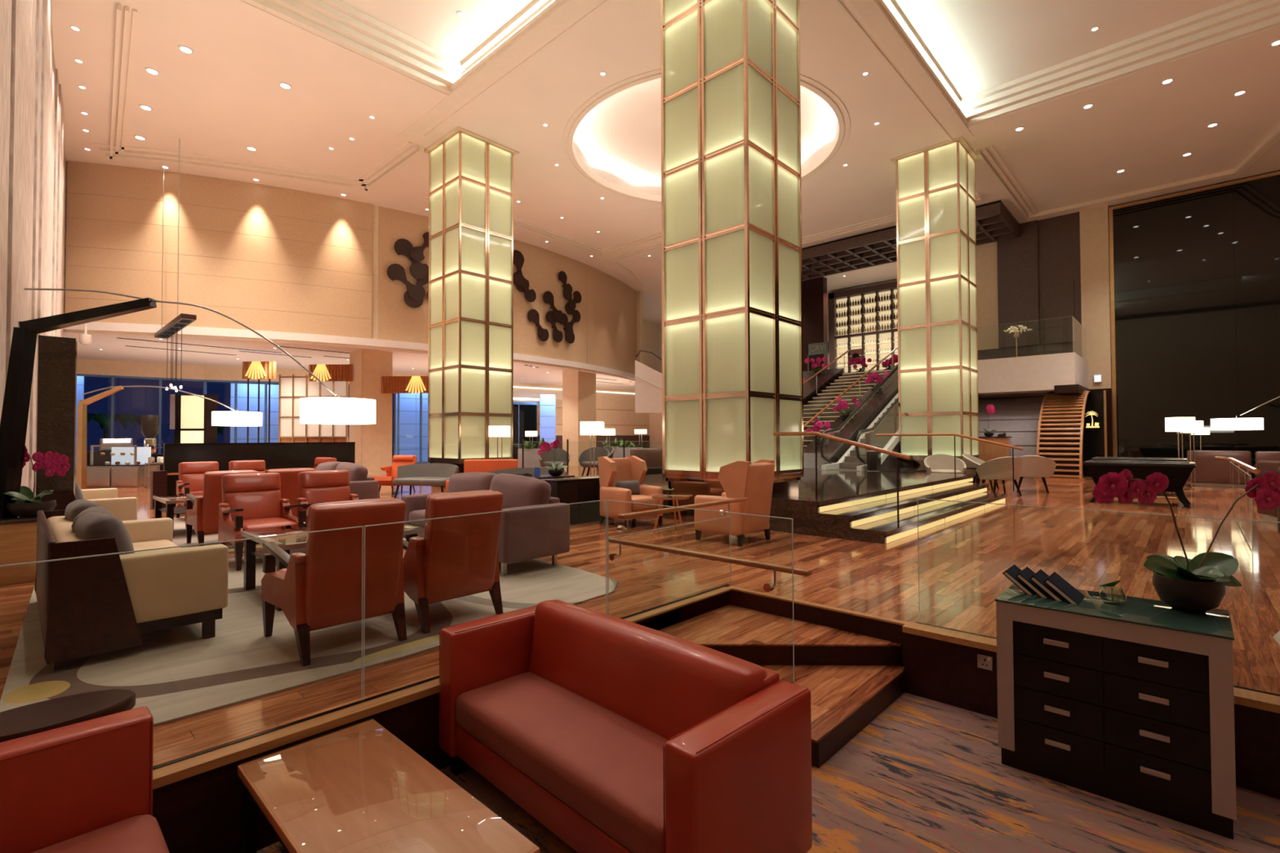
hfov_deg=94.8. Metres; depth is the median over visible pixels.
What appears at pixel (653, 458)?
bench
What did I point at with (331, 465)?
pillow
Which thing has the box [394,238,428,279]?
wall sculpture
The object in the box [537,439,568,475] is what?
potted orchid
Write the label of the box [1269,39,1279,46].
recessed light
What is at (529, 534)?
sofa
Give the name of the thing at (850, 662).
stairs
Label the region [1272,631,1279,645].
area rug
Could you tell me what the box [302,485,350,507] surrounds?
cushion
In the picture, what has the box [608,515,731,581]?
glass balustrade
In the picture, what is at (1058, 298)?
door
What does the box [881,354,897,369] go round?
flowers
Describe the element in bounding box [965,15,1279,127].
trim
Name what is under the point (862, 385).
step light
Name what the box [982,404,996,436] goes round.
potted orchid
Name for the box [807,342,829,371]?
sign
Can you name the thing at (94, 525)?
pillow
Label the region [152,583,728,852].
wall
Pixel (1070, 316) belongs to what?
glass
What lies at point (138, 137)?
recessed light
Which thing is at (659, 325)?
wall
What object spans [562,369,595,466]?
pillar
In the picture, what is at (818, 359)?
flowers
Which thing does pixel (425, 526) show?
cushion
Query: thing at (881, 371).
step light
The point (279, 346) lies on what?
ceiling vent
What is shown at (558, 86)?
ceiling
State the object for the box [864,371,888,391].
flowers
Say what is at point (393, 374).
wall header
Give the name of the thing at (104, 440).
panel light
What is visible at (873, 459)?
waste bin
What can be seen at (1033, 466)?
tub chair
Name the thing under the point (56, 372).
granite slab
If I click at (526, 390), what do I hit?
wall
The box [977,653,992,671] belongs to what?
wall socket
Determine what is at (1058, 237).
wall
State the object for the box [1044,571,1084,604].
book
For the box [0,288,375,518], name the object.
lamp
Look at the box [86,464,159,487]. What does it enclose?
counter
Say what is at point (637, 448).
bench
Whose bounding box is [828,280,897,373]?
wall
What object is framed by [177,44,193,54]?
recessed light
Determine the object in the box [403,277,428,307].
wall sculpture
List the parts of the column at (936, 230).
glass panel, glass panel, glass panel, glass panel, glass panel, glass panel, glass panel, plinth trim, glass panel, glass panel, glass panel, glass panel, glass panel, glass panel, glass panel, glass panel, glass panel, glass panel, glass panel, glass panel, glass panel, glass panel, glass panel, glass panel, glass panel, glass panel, glass panel, glass panel, glass panel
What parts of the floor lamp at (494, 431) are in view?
lamp shade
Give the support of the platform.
on the floor at (963, 561)
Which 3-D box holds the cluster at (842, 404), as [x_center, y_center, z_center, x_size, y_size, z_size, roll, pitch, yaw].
[6.419,-0.568,18.146,0.748,0.688,0.654,-1,-2,43]
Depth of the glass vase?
3.03 m
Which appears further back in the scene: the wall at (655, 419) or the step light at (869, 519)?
the wall at (655, 419)
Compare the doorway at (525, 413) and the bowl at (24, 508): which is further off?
the doorway at (525, 413)
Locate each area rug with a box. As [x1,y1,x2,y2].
[0,537,617,726]
[173,516,307,552]
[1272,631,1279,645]
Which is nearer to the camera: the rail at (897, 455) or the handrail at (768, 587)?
the handrail at (768, 587)
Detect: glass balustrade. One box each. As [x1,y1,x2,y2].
[0,525,363,697]
[363,499,607,697]
[607,499,794,684]
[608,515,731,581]
[917,498,1279,622]
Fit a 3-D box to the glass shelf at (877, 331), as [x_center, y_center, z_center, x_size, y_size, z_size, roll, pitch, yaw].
[11.995,-4.822,29.710,4.430,0.020,0.220,-1,-2,43]
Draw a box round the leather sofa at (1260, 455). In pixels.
[1253,451,1279,477]
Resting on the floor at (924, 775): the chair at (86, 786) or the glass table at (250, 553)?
the chair at (86, 786)
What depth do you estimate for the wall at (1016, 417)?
19.39 m
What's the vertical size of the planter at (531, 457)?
1.333 m
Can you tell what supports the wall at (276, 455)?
on the floor at (963, 561)
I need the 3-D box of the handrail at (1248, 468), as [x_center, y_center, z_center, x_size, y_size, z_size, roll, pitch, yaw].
[8.486,0.942,8.413,0.285,0.900,5.305,-1,-2,43]
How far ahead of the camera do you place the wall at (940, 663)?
3.70 m
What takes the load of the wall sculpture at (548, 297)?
attached to the wall at (262, 257)
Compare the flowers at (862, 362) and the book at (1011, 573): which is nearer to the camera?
the book at (1011, 573)
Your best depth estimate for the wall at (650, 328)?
39.60 m
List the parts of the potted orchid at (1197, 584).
flower, flower, flower, flower, flower, flower, stem, flower, stem, flower, flower, flower, flower, flower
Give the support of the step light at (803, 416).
attached to the stairs at (819, 402)
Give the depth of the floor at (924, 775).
2.77 m
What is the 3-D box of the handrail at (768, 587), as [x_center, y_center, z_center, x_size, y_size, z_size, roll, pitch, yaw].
[0.338,0.859,3.693,1.550,0.139,0.115,-1,-2,43]
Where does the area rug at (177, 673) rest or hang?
on the floor at (963, 561)
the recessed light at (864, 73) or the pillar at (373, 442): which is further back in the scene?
the pillar at (373, 442)
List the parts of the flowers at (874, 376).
flower, flower, flower, flower, flower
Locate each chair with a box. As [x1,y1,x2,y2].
[0,706,169,852]
[175,461,218,519]
[185,470,259,546]
[217,472,306,570]
[228,460,265,473]
[261,497,406,666]
[266,467,315,516]
[296,470,377,542]
[313,457,336,469]
[372,455,417,493]
[402,489,503,634]
[537,447,570,471]
[577,446,609,476]
[586,446,613,475]
[597,455,662,528]
[694,459,774,546]
[924,453,966,474]
[961,453,999,490]
[975,456,1023,496]
[1016,455,1056,493]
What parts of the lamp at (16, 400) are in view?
arm, rod, lamp shade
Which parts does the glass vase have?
stem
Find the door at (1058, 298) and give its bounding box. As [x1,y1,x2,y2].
[1042,280,1074,344]
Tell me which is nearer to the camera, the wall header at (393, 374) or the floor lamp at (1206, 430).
the floor lamp at (1206, 430)
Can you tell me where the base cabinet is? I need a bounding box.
[994,583,1236,839]
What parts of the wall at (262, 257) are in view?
panel, panel, panel, panel, panel, panel, panel, panel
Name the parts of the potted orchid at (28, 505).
flower, flower, stem, flower, flower, flower, flower, flower, flower, flower, flower, flower, flower, flower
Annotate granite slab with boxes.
[35,335,77,496]
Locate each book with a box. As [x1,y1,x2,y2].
[515,472,528,475]
[1002,564,1035,595]
[1016,566,1049,598]
[1029,568,1065,601]
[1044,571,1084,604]
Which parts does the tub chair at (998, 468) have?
leg, seat, backrest, leg, leg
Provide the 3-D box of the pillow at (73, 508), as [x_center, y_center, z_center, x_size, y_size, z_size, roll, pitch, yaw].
[-4.170,0.745,4.454,0.460,0.369,0.254,-1,-1,40]
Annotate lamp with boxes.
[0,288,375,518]
[75,385,262,489]
[488,426,510,459]
[524,431,537,444]
[580,421,604,475]
[604,428,615,446]
[634,429,646,447]
[1164,417,1195,491]
[1180,420,1203,487]
[1191,427,1209,450]
[1210,395,1279,430]
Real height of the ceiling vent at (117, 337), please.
0.017 m
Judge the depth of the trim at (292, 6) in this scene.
11.79 m
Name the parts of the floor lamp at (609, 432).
lamp shade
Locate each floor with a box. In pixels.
[0,459,1279,765]
[256,692,1279,852]
[982,352,1063,359]
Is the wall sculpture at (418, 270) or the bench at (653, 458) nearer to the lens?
the bench at (653, 458)
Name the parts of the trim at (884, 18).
cornice, cornice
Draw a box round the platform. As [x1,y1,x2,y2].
[641,462,1007,544]
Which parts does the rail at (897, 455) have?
post, post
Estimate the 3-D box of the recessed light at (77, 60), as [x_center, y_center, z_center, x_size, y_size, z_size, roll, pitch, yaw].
[-11.567,-7.532,12.137,0.152,0.011,0.152,-1,-2,43]
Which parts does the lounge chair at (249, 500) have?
panel, armrest, leg, arm post, seat, leg, panel, armrest, leg, arm post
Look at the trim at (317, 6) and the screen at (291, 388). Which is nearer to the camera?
the trim at (317, 6)
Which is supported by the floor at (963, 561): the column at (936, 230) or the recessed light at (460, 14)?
the column at (936, 230)
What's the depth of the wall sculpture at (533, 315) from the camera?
23.79 m
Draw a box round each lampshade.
[242,361,275,379]
[308,364,352,381]
[381,376,428,393]
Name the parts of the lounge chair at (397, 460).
seat, arm, backrest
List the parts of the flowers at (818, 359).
flower, flower, flower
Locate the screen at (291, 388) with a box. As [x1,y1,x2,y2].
[246,374,349,442]
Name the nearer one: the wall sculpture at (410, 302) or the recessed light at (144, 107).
the recessed light at (144, 107)
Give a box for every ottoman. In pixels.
[0,688,135,742]
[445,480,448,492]
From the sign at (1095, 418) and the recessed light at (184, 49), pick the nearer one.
the recessed light at (184, 49)
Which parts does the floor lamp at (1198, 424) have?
lamp shade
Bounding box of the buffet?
[541,475,610,524]
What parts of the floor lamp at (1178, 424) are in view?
lamp shade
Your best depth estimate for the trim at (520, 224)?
23.04 m
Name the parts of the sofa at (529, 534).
armrest, leg, armrest, frame, leg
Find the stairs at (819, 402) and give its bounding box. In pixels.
[803,368,891,448]
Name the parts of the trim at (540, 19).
cornice, cornice, cornice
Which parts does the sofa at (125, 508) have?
armrest, armrest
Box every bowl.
[6,499,56,517]
[547,469,563,475]
[817,439,828,443]
[841,415,853,419]
[871,388,882,391]
[983,432,994,436]
[1152,571,1226,613]
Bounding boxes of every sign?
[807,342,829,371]
[1083,390,1108,476]
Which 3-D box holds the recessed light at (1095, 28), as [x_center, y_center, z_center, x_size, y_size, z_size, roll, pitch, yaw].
[9.302,-8.128,12.041,0.142,0.010,0.142,-1,-2,43]
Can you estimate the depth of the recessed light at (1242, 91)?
13.41 m
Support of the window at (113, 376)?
in the wall header at (90, 366)
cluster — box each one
[154,141,196,391]
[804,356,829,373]
[805,419,835,443]
[832,396,861,419]
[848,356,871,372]
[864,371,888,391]
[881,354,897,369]
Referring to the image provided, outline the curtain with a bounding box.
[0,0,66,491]
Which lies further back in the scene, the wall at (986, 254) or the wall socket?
the wall at (986, 254)
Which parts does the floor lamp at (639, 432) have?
lamp shade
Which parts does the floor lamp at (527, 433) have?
lamp shade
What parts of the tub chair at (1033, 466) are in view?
leg, backrest, leg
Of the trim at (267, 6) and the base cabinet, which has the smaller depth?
the base cabinet
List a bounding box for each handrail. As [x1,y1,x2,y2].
[608,537,812,591]
[617,497,747,532]
[1214,456,1260,479]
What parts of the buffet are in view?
door, door, door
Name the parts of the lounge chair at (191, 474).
panel, armrest, arm post, seat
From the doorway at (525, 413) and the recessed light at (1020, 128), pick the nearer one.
the recessed light at (1020, 128)
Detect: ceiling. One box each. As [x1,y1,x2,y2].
[51,0,1279,323]
[63,333,635,390]
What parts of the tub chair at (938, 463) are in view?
seat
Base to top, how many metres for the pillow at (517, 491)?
0.509 m
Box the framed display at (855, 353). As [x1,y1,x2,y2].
[849,348,862,364]
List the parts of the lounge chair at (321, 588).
leg, arm post, armrest, seat, panel, leg, leg, panel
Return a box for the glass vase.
[1098,579,1126,605]
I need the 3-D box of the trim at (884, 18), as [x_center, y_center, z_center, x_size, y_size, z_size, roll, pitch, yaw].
[2.507,-7.958,9.091,0.540,0.675,20.500,-1,-2,43]
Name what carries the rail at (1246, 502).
on the floor at (963, 561)
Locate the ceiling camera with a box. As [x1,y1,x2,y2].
[79,323,91,345]
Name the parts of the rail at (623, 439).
post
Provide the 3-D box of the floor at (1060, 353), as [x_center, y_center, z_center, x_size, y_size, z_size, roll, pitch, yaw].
[12.972,-2.217,20.368,3.500,0.015,3.200,-1,-2,43]
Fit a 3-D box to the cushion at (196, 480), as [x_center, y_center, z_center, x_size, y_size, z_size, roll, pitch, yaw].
[-7.302,0.951,9.780,0.145,0.353,0.520,-1,-2,43]
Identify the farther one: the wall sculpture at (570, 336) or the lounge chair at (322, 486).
the wall sculpture at (570, 336)
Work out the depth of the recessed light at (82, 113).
14.07 m
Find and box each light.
[69,25,80,31]
[73,58,84,63]
[77,84,86,89]
[80,111,88,115]
[103,439,130,442]
[133,134,146,140]
[138,104,152,111]
[144,66,159,75]
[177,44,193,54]
[245,146,257,151]
[278,82,292,89]
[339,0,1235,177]
[457,11,464,17]
[600,71,606,75]
[803,416,839,417]
[806,403,853,405]
[813,395,862,398]
[817,478,973,512]
[821,391,866,394]
[822,387,868,391]
[826,383,875,387]
[846,369,890,373]
[850,488,986,527]
[862,71,868,75]
[884,498,1005,543]
[1013,126,1024,131]
[1081,103,1093,109]
[1090,26,1099,31]
[1115,168,1125,173]
[1160,77,1174,84]
[1181,152,1192,156]
[1206,122,1218,128]
[1232,89,1247,96]
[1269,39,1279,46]
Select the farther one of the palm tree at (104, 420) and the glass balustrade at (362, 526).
the palm tree at (104, 420)
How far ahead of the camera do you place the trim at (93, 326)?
18.42 m
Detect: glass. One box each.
[979,315,1073,359]
[1072,316,1086,359]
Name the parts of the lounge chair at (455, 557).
armrest, panel, leg, leg, panel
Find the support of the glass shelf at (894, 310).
attached to the wall at (833, 298)
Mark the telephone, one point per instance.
(1004, 434)
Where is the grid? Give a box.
[801,200,1020,280]
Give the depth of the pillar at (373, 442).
21.49 m
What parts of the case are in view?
panel, case frame, panel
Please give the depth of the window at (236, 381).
26.27 m
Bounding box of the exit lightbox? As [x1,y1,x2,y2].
[1093,373,1102,382]
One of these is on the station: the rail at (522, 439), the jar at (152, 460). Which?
the jar at (152, 460)
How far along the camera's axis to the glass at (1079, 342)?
18.93 m
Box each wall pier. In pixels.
[802,276,827,371]
[1079,204,1111,389]
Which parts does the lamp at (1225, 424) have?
lamp shade, rod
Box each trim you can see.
[63,321,635,379]
[93,142,368,191]
[109,2,137,157]
[241,0,451,94]
[268,0,457,85]
[293,0,462,79]
[318,0,465,71]
[356,141,423,190]
[396,0,611,142]
[423,194,661,257]
[602,241,661,287]
[801,192,981,244]
[834,0,973,140]
[958,0,1261,106]
[960,0,1279,113]
[963,4,1279,119]
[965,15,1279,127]
[975,145,1039,218]
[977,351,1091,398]
[1025,124,1279,219]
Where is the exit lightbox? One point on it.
(1097, 378)
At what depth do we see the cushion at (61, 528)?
3.91 m
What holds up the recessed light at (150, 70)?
in the ceiling at (558, 86)
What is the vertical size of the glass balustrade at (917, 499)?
0.882 m
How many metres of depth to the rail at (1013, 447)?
13.05 m
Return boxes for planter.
[514,436,550,467]
[602,437,628,457]
[616,440,644,457]
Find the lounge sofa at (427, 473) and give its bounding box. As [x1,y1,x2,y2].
[392,462,458,498]
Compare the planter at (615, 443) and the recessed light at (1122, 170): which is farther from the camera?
the planter at (615, 443)
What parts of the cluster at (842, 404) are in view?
flower, flower, flower, flower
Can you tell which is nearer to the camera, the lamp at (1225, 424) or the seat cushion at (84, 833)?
the seat cushion at (84, 833)
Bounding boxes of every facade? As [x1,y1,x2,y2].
[75,376,84,469]
[230,382,279,443]
[393,393,428,462]
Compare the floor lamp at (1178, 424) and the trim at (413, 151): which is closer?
the floor lamp at (1178, 424)
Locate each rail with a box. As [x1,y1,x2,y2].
[522,439,524,467]
[566,439,568,475]
[622,439,662,457]
[773,431,911,526]
[803,346,897,432]
[803,349,849,393]
[875,433,1022,491]
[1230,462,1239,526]
[1238,467,1253,550]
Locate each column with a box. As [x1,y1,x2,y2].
[423,126,519,488]
[660,0,804,521]
[889,136,980,483]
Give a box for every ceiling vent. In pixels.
[116,337,281,353]
[125,345,233,355]
[239,351,310,357]
[279,346,349,353]
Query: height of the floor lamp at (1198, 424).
1.670 m
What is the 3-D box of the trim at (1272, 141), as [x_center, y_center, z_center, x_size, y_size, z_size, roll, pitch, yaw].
[15.931,-7.507,15.661,4.167,0.121,11.091,0,-1,-3]
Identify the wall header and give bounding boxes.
[76,358,204,379]
[204,365,349,383]
[392,373,421,376]
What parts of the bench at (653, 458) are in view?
backrest, seat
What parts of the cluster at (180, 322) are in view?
cord, cord, cord, cord, cord, cord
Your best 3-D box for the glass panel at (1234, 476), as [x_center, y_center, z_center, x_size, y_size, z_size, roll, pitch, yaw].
[9.276,1.003,9.184,0.008,0.822,2.692,-1,-2,43]
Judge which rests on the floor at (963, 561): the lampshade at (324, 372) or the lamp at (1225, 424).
the lamp at (1225, 424)
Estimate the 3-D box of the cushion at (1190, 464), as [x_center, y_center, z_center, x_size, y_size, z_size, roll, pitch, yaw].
[10.188,0.688,10.863,0.090,0.040,0.950,-1,-2,43]
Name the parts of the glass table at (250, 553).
leg, leg, glass, frame, leg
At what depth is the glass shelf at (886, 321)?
30.11 m
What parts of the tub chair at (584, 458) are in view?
seat, backrest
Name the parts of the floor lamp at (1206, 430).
lamp shade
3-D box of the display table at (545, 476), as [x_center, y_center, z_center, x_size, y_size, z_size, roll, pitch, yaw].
[-1.618,1.162,9.939,0.600,0.650,0.850,-1,-2,43]
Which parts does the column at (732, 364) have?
glass panel, glass panel, glass panel, glass panel, glass panel, glass panel, glass panel, glass panel, glass panel, glass panel, glass panel, glass panel, glass panel, plinth trim, glass panel, glass panel, glass panel, glass panel, glass panel, glass panel, glass panel, glass panel, glass panel, glass panel, glass panel, glass panel, glass panel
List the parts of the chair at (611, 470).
leg, armrest, backrest, leg, seat, armrest, leg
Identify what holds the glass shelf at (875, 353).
attached to the wall at (833, 298)
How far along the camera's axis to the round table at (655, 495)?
7.98 m
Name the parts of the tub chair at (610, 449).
backrest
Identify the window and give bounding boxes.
[75,373,112,472]
[111,375,159,453]
[159,377,204,453]
[204,379,235,436]
[234,380,265,443]
[264,381,279,442]
[391,393,398,463]
[398,393,421,463]
[419,393,429,463]
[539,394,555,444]
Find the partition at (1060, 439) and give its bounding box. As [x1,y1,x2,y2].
[1033,390,1089,480]
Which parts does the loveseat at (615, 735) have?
leg, armrest, rail, armrest, frame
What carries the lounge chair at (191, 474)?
on the area rug at (180, 530)
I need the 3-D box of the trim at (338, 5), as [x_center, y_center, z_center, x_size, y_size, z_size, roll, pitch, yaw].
[-7.752,-8.073,9.433,0.580,0.120,10.950,-1,-2,43]
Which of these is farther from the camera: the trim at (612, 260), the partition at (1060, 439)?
the trim at (612, 260)
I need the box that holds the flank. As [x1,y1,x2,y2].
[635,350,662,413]
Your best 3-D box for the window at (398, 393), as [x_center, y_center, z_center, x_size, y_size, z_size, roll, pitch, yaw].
[-11.467,-0.058,29.295,1.076,3.900,0.120,0,-1,-31]
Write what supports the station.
on the floor at (963, 561)
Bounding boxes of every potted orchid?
[3,445,70,517]
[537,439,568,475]
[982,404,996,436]
[1092,469,1279,613]
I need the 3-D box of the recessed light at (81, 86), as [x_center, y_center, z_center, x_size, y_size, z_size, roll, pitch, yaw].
[-12.352,-7.512,13.039,0.152,0.011,0.152,-1,-2,43]
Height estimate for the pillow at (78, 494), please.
0.369 m
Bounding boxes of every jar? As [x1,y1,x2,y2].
[150,457,155,462]
[159,457,163,462]
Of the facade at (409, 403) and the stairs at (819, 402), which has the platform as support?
the stairs at (819, 402)
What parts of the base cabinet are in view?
handle, handle, handle, handle, drawer, drawer, drawer, drawer, glass, handle, handle, handle, drawer, handle, drawer, drawer, drawer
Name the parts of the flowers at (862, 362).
flower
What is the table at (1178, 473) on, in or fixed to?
on the floor at (963, 561)
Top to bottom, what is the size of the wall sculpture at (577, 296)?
1.121 m
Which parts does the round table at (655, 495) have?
leg, ring frame, glass, leg, leg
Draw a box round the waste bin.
[866,450,880,471]
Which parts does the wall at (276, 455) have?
post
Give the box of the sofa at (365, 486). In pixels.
[315,461,378,499]
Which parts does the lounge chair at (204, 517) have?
leg, arm post, armrest, panel, leg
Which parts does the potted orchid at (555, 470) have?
flower, flower, flower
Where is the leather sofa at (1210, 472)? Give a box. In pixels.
[1186,450,1252,488]
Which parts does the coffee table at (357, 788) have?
leg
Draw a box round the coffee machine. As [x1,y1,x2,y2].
[86,438,132,465]
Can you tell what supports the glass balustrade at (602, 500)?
on the floor at (963, 561)
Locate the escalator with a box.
[819,365,899,471]
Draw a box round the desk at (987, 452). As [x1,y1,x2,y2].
[978,436,1012,462]
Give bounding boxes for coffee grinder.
[140,414,163,470]
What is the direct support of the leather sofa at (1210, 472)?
on the floor at (963, 561)
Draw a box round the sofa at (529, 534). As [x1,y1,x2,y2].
[401,471,569,575]
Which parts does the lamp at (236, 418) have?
arm, rod, lamp shade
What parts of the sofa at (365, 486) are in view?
armrest, frame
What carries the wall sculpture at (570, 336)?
attached to the wall at (262, 257)
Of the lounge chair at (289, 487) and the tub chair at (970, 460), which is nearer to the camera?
the lounge chair at (289, 487)
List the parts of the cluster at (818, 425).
flower, flower, flower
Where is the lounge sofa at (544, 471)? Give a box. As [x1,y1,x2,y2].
[487,467,568,475]
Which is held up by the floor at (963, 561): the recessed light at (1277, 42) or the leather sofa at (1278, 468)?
the leather sofa at (1278, 468)
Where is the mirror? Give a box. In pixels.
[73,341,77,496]
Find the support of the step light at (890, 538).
attached to the platform
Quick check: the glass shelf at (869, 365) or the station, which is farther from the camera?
the glass shelf at (869, 365)
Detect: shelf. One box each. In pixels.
[158,506,193,515]
[251,547,405,559]
[834,308,897,318]
[835,297,897,309]
[835,318,897,328]
[835,328,897,336]
[835,341,897,349]
[835,351,897,358]
[836,363,881,368]
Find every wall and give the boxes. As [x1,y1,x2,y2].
[63,160,643,382]
[150,441,355,509]
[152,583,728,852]
[513,382,562,448]
[595,386,649,448]
[643,320,657,371]
[648,413,662,448]
[657,280,897,373]
[803,364,901,468]
[803,368,844,404]
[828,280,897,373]
[902,621,1279,798]
[976,241,1073,359]
[978,388,1113,473]
[978,396,1044,457]
[996,220,1039,348]
[1009,211,1081,347]
[1108,171,1279,477]
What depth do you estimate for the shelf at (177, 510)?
7.97 m
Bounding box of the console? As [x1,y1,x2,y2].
[0,509,56,585]
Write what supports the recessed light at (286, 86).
in the ceiling at (558, 86)
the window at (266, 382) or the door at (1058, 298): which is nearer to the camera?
the door at (1058, 298)
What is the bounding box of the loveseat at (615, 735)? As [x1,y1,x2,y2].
[439,600,812,852]
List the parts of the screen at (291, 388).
dark post, dark post, dark post, frosted pane, frosted pane, frosted pane, frosted pane, frosted pane, frosted pane, frosted pane, frosted pane, brass frame, frosted pane, frosted pane, frosted pane, frosted pane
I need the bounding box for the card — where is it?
[533,467,540,476]
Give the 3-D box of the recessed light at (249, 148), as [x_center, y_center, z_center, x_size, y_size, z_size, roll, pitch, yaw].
[-10.437,-7.462,15.822,0.256,0.019,0.256,-1,-2,43]
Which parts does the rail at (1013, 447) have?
post, post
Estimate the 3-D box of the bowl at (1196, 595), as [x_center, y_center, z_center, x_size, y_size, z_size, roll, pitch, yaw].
[2.740,0.831,2.943,0.270,0.165,0.270,-1,-2,43]
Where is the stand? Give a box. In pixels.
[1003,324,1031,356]
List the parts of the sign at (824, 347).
glass plate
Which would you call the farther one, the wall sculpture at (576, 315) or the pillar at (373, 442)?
the wall sculpture at (576, 315)
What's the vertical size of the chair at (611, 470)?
1.010 m
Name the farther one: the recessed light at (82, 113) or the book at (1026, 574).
the recessed light at (82, 113)
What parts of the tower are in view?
menu panel, panel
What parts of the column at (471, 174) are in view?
glass panel, glass panel, glass panel, glass panel, glass panel, glass panel, glass panel, plinth trim, glass panel, glass panel, glass panel, glass panel, glass panel, glass panel, glass panel, glass panel, glass panel, glass panel, glass panel, glass panel, glass panel, glass panel, glass panel, glass panel, glass panel, glass panel, glass panel, glass panel, glass panel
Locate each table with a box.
[152,492,202,538]
[237,719,539,852]
[241,523,420,611]
[530,474,574,479]
[648,493,693,534]
[966,466,979,483]
[1083,460,1195,507]
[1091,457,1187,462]
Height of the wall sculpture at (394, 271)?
1.161 m
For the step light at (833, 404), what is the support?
attached to the stairs at (819, 402)
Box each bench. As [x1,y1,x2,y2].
[630,448,662,475]
[636,448,662,448]
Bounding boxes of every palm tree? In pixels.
[87,413,141,451]
[217,426,230,435]
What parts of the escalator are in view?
landing plate, handrail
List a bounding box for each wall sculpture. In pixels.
[386,263,425,301]
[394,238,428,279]
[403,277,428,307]
[408,262,428,279]
[409,231,428,262]
[513,249,529,292]
[513,271,536,302]
[527,309,549,341]
[542,290,563,322]
[546,311,563,342]
[558,271,572,300]
[559,312,574,343]
[564,310,580,332]
[565,290,581,315]
[566,283,575,310]
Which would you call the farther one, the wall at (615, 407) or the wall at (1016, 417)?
the wall at (615, 407)
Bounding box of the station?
[144,462,163,488]
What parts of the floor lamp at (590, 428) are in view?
lamp shade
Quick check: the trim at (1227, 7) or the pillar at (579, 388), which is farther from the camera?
the pillar at (579, 388)
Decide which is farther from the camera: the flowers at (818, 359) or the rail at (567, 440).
the flowers at (818, 359)
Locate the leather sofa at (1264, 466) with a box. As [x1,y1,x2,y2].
[1256,460,1279,524]
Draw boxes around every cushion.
[31,814,169,852]
[46,515,84,542]
[132,539,180,553]
[180,473,204,492]
[225,489,281,521]
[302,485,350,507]
[408,509,426,527]
[423,523,426,537]
[456,671,668,852]
[528,600,767,739]
[631,494,657,511]
[1188,462,1195,466]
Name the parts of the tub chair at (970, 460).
backrest, leg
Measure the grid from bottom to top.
0.460 m
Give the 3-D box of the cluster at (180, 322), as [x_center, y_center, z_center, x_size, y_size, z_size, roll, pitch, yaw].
[-12.301,-4.194,15.559,3.900,6.550,0.300,-1,-2,43]
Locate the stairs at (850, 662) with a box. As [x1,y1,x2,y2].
[623,586,907,768]
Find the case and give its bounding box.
[86,444,159,487]
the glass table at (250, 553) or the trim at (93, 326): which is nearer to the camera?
the glass table at (250, 553)
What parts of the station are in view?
post, post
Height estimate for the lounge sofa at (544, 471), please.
0.724 m
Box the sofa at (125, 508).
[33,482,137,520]
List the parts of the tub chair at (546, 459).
seat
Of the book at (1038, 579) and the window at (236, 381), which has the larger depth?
the window at (236, 381)
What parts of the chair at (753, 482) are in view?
leg, armrest, leg, armrest, backrest, leg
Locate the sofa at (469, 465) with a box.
[463,459,518,472]
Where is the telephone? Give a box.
[997,432,1006,436]
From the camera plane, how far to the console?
5.30 m
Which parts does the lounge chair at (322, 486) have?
panel, armrest, panel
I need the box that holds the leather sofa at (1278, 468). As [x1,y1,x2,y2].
[1276,467,1279,534]
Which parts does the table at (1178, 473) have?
foot rail, leg, leg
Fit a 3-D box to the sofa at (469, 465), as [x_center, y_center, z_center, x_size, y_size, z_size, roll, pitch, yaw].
[-3.238,1.138,13.108,1.150,0.830,0.760,0,-1,0]
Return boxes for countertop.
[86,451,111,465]
[86,463,158,466]
[151,453,163,470]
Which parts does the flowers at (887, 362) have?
flower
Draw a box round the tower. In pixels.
[169,394,217,443]
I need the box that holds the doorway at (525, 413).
[513,397,538,460]
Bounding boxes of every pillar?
[349,349,392,474]
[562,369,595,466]
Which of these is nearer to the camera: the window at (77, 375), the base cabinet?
the base cabinet
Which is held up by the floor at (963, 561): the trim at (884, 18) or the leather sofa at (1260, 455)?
the leather sofa at (1260, 455)
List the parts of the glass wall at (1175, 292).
frame, pane, frame, pane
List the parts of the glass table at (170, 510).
leg, frame, leg, glass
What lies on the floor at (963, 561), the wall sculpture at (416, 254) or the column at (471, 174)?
the column at (471, 174)
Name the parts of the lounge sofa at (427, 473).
leg, seat, backrest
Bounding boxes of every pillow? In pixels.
[64,499,101,521]
[71,506,113,533]
[74,511,134,555]
[75,481,84,500]
[315,461,341,471]
[335,462,368,481]
[446,471,496,493]
[489,473,551,508]
[614,480,639,494]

